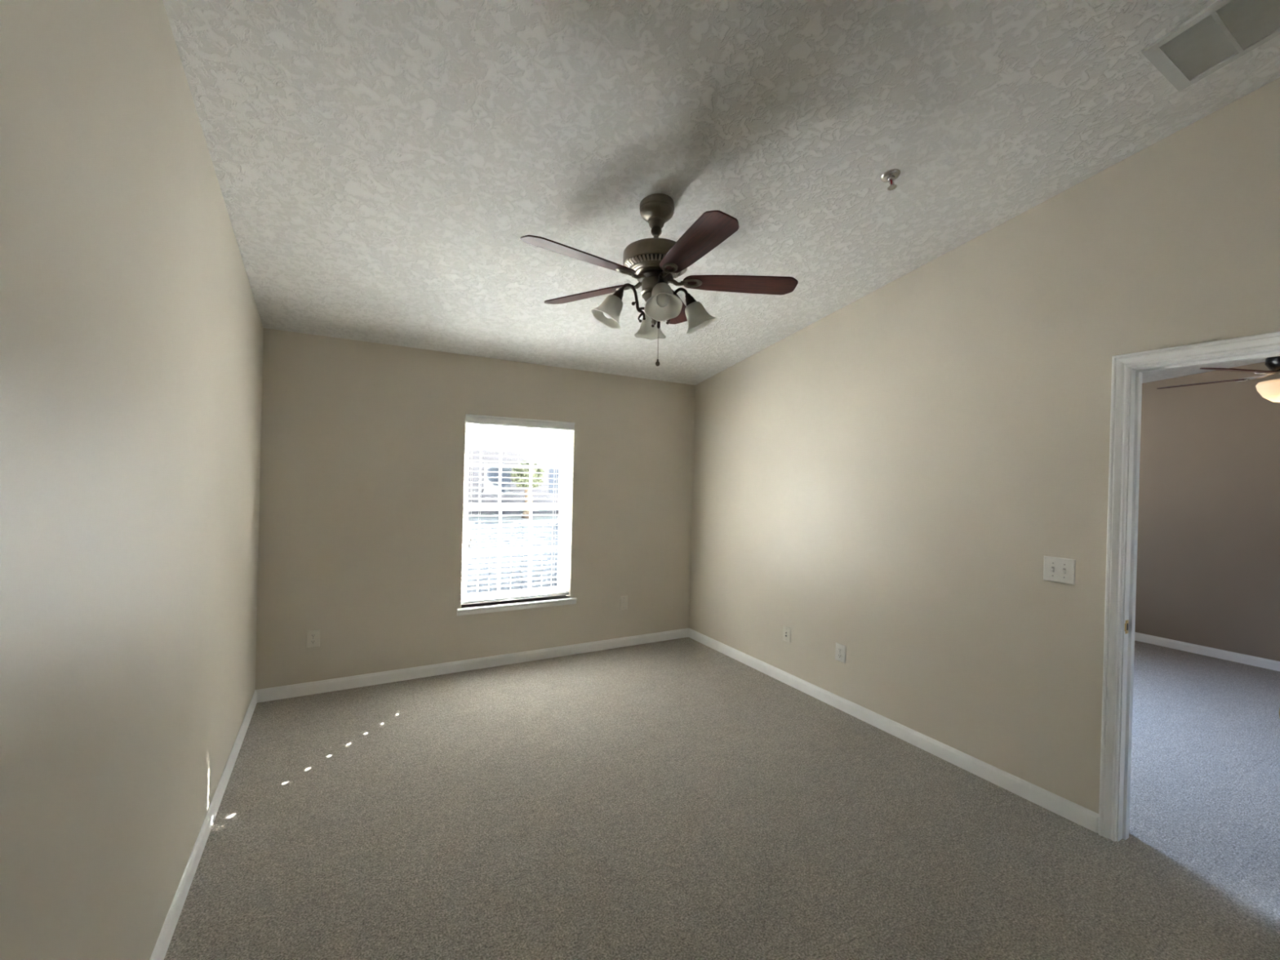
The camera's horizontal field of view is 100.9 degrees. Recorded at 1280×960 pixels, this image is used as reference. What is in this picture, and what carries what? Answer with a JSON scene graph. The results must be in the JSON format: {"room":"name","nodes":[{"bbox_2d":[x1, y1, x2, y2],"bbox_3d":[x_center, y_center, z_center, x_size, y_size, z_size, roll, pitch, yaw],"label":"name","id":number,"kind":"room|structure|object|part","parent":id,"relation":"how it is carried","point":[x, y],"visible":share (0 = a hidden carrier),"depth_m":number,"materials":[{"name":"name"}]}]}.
{"room":"empty bedroom","nodes":[
{"label":"empty bedroom","id":0,"kind":"room"},
{"bbox_2d":[0,0,263,959],"bbox_3d":[-1.000,-0.287,0.698,0.150,3.568,6.608,1,0,-29],"label":"wall","id":1,"kind":"structure","parent":0,"point":[131,329],"depth_m":1.21,"materials":[{"name":"beige paint"}]},
{"bbox_2d":[149,689,257,959],"bbox_3d":[-0.924,1.458,0.655,0.012,0.083,6.403,1,0,-29],"label":"baseboard","id":2,"kind":"structure","parent":1,"relation":"attached to","point":[162,945],"depth_m":2.03,"materials":[{"name":"white paint"}]},
{"bbox_2d":[255,328,695,689],"bbox_3d":[-1.051,0.238,4.357,3.686,2.485,0.205,1,0,-29],"label":"wall","id":3,"kind":"structure","parent":0,"point":[362,443],"depth_m":3.92,"materials":[{"name":"beige paint"}]},
{"bbox_2d":[306,628,319,648],"bbox_3d":[-2.219,1.076,3.589,0.080,0.120,0.009,1,0,-29],"label":"wall outlet","id":4,"kind":"object","parent":3,"relation":"attached to","point":[313,636],"visible":1,"depth_m":3.59,"materials":[{"name":"beige plastic"}]},
{"bbox_2d":[255,627,688,702],"bbox_3d":[-1.013,1.441,4.276,3.421,0.083,0.012,1,0,-29],"label":"baseboard","id":5,"kind":"structure","parent":3,"relation":"attached to","point":[281,692],"depth_m":4.03,"materials":[{"name":"white paint"}]},
{"bbox_2d":[461,421,568,599],"bbox_3d":[-1.041,0.245,4.417,0.897,1.498,0.070,1,0,-29],"label":"window","id":6,"kind":"structure","parent":3,"relation":"in","point":[561,482],"depth_m":4.46,"materials":[{"name":"white plastic"}]},
{"bbox_3d":[-1.043,0.583,4.405,0.845,0.771,0.030,1,0,-29],"label":"sash","id":7,"kind":"part","parent":6,"relation":"part of","materials":[{"name":"white plastic"}]},
{"bbox_3d":[-1.040,-0.119,4.430,0.845,0.719,0.030,1,0,-29],"label":"sash","id":8,"kind":"part","parent":6,"relation":"part of","materials":[{"name":"white plastic"}]},
{"bbox_2d":[461,413,574,604],"bbox_3d":[-0.980,0.236,4.308,0.891,1.473,0.086,1,0,-29],"label":"window blind","id":9,"kind":"object","parent":6,"relation":"attached to","point":[472,419],"visible":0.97,"depth_m":4.29,"materials":[{"name":"white plastic"}]},
{"bbox_3d":[-1.312,0.020,4.095,0.002,0.940,0.004,2,0,34],"label":"tilt cord","id":10,"kind":"part","parent":9,"relation":"part of","materials":[{"name":"white fabric"}]},
{"bbox_3d":[-1.302,-0.002,4.100,0.002,0.895,0.004,2,0,34],"label":"tilt cord","id":11,"kind":"part","parent":9,"relation":"part of","materials":[{"name":"white fabric"}]},
{"bbox_3d":[-1.263,0.243,4.165,0.002,1.403,0.057,1,0,-29],"label":"ladder cord","id":12,"kind":"part","parent":9,"relation":"part of","materials":[{"name":"white fabric"}]},
{"bbox_3d":[-1.006,0.960,4.324,0.887,0.024,0.052,1,0,-29],"label":"rail","id":13,"kind":"part","parent":9,"relation":"part of","materials":[{"name":"white plastic"}]},
{"bbox_3d":[-0.723,0.255,4.471,0.002,1.403,0.057,1,0,-29],"label":"ladder cord","id":14,"kind":"part","parent":9,"relation":"part of","materials":[{"name":"white fabric"}]},
{"bbox_3d":[-0.629,0.001,4.481,0.002,0.870,0.004,2,0,34],"label":"lift cord","id":15,"kind":"part","parent":9,"relation":"part of","materials":[{"name":"white fabric"}]},
{"bbox_3d":[-0.622,0.019,4.485,0.002,0.905,0.004,2,0,34],"label":"lift cord","id":16,"kind":"part","parent":9,"relation":"part of","materials":[{"name":"white fabric"}]},
{"bbox_2d":[457,595,577,615],"bbox_3d":[-0.998,1.022,4.328,0.977,0.052,0.146,1,0,-29],"label":"window sill","id":17,"kind":"structure","parent":3,"relation":"attached to","point":[526,605],"depth_m":4.26,"materials":[{"name":"white paint"}]},
{"bbox_2d":[619,595,627,610],"bbox_3d":[-0.143,1.108,4.759,0.078,0.126,0.017,1,0,-29],"label":"cable plate","id":18,"kind":"object","parent":3,"relation":"attached to","point":[623,599],"visible":1,"depth_m":4.76,"materials":[{"name":"beige plastic"}]},
{"bbox_2d":[162,0,1279,385],"bbox_3d":[2.355,-1.453,2.516,7.832,1.254,6.708,1,0,-29],"label":"ceiling","id":19,"kind":"structure","parent":0,"point":[382,167],"depth_m":2.08,"materials":[{"name":"white paint"}]},
{"bbox_2d":[520,193,798,366],"bbox_3d":[0.060,-0.908,2.409,1.263,0.762,1.260,1,0,-29],"label":"ceiling fan","id":20,"kind":"object","parent":19,"relation":"hanging from","point":[655,262],"visible":1,"depth_m":2.37,"materials":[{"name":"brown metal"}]},
{"bbox_3d":[-0.238,-0.930,2.198,0.534,0.036,0.139,1,0,-39],"label":"blade","id":21,"kind":"part","parent":20,"relation":"part of","materials":[{"name":"brown wood"}]},
{"bbox_3d":[-0.261,-0.933,2.662,0.534,0.036,0.139,2,0,33],"label":"blade","id":22,"kind":"part","parent":20,"relation":"part of","materials":[{"name":"brown wood"}]},
{"bbox_3d":[-0.155,-0.769,2.413,0.154,0.150,0.158,1,0,-8],"label":"lamp shade","id":23,"kind":"part","parent":20,"relation":"part of","materials":[{"name":"white glass"}]},
{"bbox_3d":[-0.133,-0.788,2.416,0.070,0.095,0.055,1,0,-8],"label":"bulb","id":24,"kind":"part","parent":20,"relation":"part of","materials":[{"name":"white glass"}]},
{"bbox_3d":[-0.028,-0.814,2.432,0.135,0.175,0.017,1,0,-8],"label":"light arm","id":25,"kind":"part","parent":20,"relation":"part of","materials":[{"name":"brown metal"}]},
{"bbox_3d":[0.052,-0.765,2.669,0.158,0.150,0.154,1,0,-3],"label":"lamp shade","id":26,"kind":"part","parent":20,"relation":"part of","materials":[{"name":"white glass"}]},
{"bbox_3d":[0.071,-0.964,2.445,0.256,0.045,0.256,1,0,-29],"label":"plate","id":27,"kind":"part","parent":20,"relation":"part of","materials":[{"name":"grey metal"}]},
{"bbox_3d":[0.096,-0.781,2.247,0.055,0.095,0.070,1,0,-8],"label":"bulb","id":28,"kind":"part","parent":20,"relation":"part of","materials":[{"name":"white glass"}]},
{"bbox_3d":[0.099,-0.762,2.225,0.158,0.150,0.154,1,0,-8],"label":"lamp shade","id":29,"kind":"part","parent":20,"relation":"part of","materials":[{"name":"white glass"}]},
{"bbox_3d":[0.161,-0.809,2.460,0.135,0.175,0.017,1,0,-8],"label":"light arm","id":30,"kind":"part","parent":20,"relation":"part of","materials":[{"name":"brown metal"}]},
{"bbox_3d":[0.173,-0.922,2.827,0.139,0.036,0.534,2,0,15],"label":"blade","id":31,"kind":"part","parent":20,"relation":"part of","materials":[{"name":"brown wood"}]},
{"bbox_3d":[0.210,-0.918,2.076,0.139,0.036,0.534,1,0,-21],"label":"blade","id":32,"kind":"part","parent":20,"relation":"part of","materials":[{"name":"brown wood"}]},
{"bbox_3d":[0.286,-0.758,2.479,0.154,0.150,0.158,1,0,-8],"label":"lamp shade","id":33,"kind":"part","parent":20,"relation":"part of","materials":[{"name":"white glass"}]},
{"bbox_3d":[0.464,-0.913,2.465,0.534,0.036,0.139,1,0,-3],"label":"blade","id":34,"kind":"part","parent":20,"relation":"part of","materials":[{"name":"brown wood"}]},
{"bbox_2d":[880,168,900,191],"bbox_3d":[1.106,-1.319,2.336,0.080,0.071,0.079,1,0,-2],"label":"sprinkler","id":35,"kind":"object","parent":19,"relation":"attached to","point":[891,175],"visible":1,"depth_m":2.32,"materials":[{"name":"silver metal"}]},
{"bbox_2d":[1141,0,1279,92],"bbox_3d":[1.999,-1.495,1.621,0.344,0.111,0.594,1,0,-29],"label":"ceiling vent","id":36,"kind":"object","parent":19,"relation":"in","point":[1224,31],"visible":1,"depth_m":1.76,"materials":[{"name":"white metal"}]},
{"bbox_3d":[1.899,-1.465,1.795,0.296,0.004,0.122,1,-9,-29],"label":"louver panel","id":37,"kind":"part","parent":36,"relation":"part of","materials":[{"name":"grey paint"}]},
{"bbox_3d":[1.964,-1.485,1.682,0.296,0.004,0.122,1,-9,-29],"label":"louver panel","id":38,"kind":"part","parent":36,"relation":"part of","materials":[{"name":"grey paint"}]},
{"bbox_2d":[1156,355,1279,402],"bbox_3d":[4.104,-0.793,3.366,1.242,0.658,1.211,1,0,-29],"label":"ceiling fan","id":39,"kind":"object","parent":19,"relation":"hanging from","point":[1269,390],"visible":0.78,"depth_m":3.34,"materials":[{"name":"brown wood"}]},
{"bbox_3d":[3.928,-0.675,3.707,0.131,0.031,0.450,1,0,-25],"label":"blade","id":40,"kind":"part","parent":39,"relation":"part of","materials":[{"name":"brown wood"}]},
{"bbox_3d":[3.690,-0.679,3.268,0.450,0.031,0.131,1,0,-7],"label":"blade","id":41,"kind":"part","parent":39,"relation":"part of","materials":[{"name":"brown wood"}]},
{"bbox_3d":[4.108,-0.561,3.324,0.312,0.149,0.312,1,0,-29],"label":"lamp shade","id":42,"kind":"part","parent":39,"relation":"part of","materials":[{"name":"beige glass"}]},
{"bbox_2d":[164,636,1279,959],"bbox_3d":[2.345,1.635,2.509,7.932,0.120,6.808,1,0,-29],"label":"floor","id":43,"kind":"structure","parent":0,"point":[678,798],"depth_m":2.31,"materials":[{"name":"beige carpet"}]},
{"bbox_2d":[688,77,1279,813],"bbox_3d":[2.143,-0.214,2.358,0.115,3.568,6.403,1,0,-29],"label":"wall","id":44,"kind":"structure","parent":0,"point":[891,479],"depth_m":2.81,"materials":[{"name":"beige paint"}]},
{"bbox_2d":[782,625,791,643],"bbox_3d":[1.108,1.167,4.001,0.011,0.112,0.080,1,0,-29],"label":"plate","id":45,"kind":"object","parent":44,"relation":"attached to","point":[786,630],"visible":1,"depth_m":3.99,"materials":[{"name":"beige plastic"}]},
{"bbox_2d":[835,642,845,663],"bbox_3d":[1.353,1.168,3.571,0.009,0.116,0.083,1,0,-29],"label":"wall outlet","id":46,"kind":"object","parent":44,"relation":"attached to","point":[840,650],"visible":1,"depth_m":3.57,"materials":[{"name":"beige plastic"}]},
{"bbox_2d":[688,628,1098,833],"bbox_3d":[1.253,1.501,3.731,0.012,0.083,3.193,1,0,-29],"label":"baseboard","id":47,"kind":"structure","parent":44,"relation":"attached to","point":[1077,814],"depth_m":3.01,"materials":[{"name":"white paint"}]},
{"bbox_2d":[1043,555,1075,585],"bbox_3d":[1.973,0.425,2.494,0.020,0.118,0.126,1,0,-29],"label":"light switch","id":48,"kind":"object","parent":44,"relation":"attached to","point":[1060,570],"visible":1,"depth_m":2.49,"materials":[{"name":"beige plastic"}]},
{"bbox_2d":[1097,331,1279,841],"bbox_3d":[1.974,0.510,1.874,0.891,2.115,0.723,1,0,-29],"label":"door frame","id":49,"kind":"structure","parent":44,"relation":"in","point":[1127,370],"depth_m":2.30,"materials":[{"name":"white paint"}]},
{"bbox_3d":[2.116,0.639,2.298,0.036,0.058,0.004,1,0,-29],"label":"strike plate","id":50,"kind":"part","parent":49,"relation":"part of","materials":[{"name":"gold metal"}]},
{"bbox_2d":[1134,361,1279,661],"bbox_3d":[5.665,0.152,4.474,0.120,3.000,6.608,1,0,-29],"label":"wall","id":51,"kind":"structure","parent":0,"point":[1208,568],"depth_m":4.93,"materials":[{"name":"beige paint"}]},
{"bbox_2d":[1134,631,1279,671],"bbox_3d":[5.620,1.610,4.358,0.012,0.083,6.403,1,0,-29],"label":"baseboard","id":52,"kind":"structure","parent":51,"relation":"attached to","point":[1268,664],"depth_m":4.91,"materials":[{"name":"white paint"}]},
{"label":"outside","id":53,"kind":"structure","parent":0,"visible":0},
{"bbox_2d":[467,513,559,583],"bbox_3d":[-9.652,1.380,37.312,100.000,0.200,65.592,1,0,-29],"label":"ground","id":54,"kind":"structure","parent":53,"point":[503,517],"depth_m":19.57,"materials":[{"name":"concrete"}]},
{"bbox_2d":[466,521,558,593],"bbox_3d":[-1.704,1.112,7.536,3.300,1.020,0.160,1,0,-29],"label":"fence","id":55,"kind":"object","parent":54,"relation":"on","point":[517,523],"visible":0.12,"depth_m":7.40,"materials":[{"name":"white"}]},
{"bbox_3d":[-1.719,1.111,7.562,0.100,1.020,0.100,1,0,-29],"label":"post","id":56,"kind":"part","parent":55,"relation":"part of","materials":[{"name":"white paint"}]},
{"bbox_2d":[467,423,559,515],"bbox_3d":[-7.442,-0.915,25.073,8.700,4.600,8.200,1,0,-29],"label":"house","id":57,"kind":"structure","parent":54,"relation":"on","point":[548,474],"depth_m":22.30,"materials":[{"name":"grey"}]},
{"bbox_2d":[510,460,545,518],"bbox_3d":[-4.352,0.378,20.521,1.379,2.306,1.454,1,0,-29],"label":"tree","id":58,"kind":"object","parent":54,"relation":"on","point":[535,477],"visible":0.73,"depth_m":20.19,"materials":[{"name":"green plant"}]}
]}

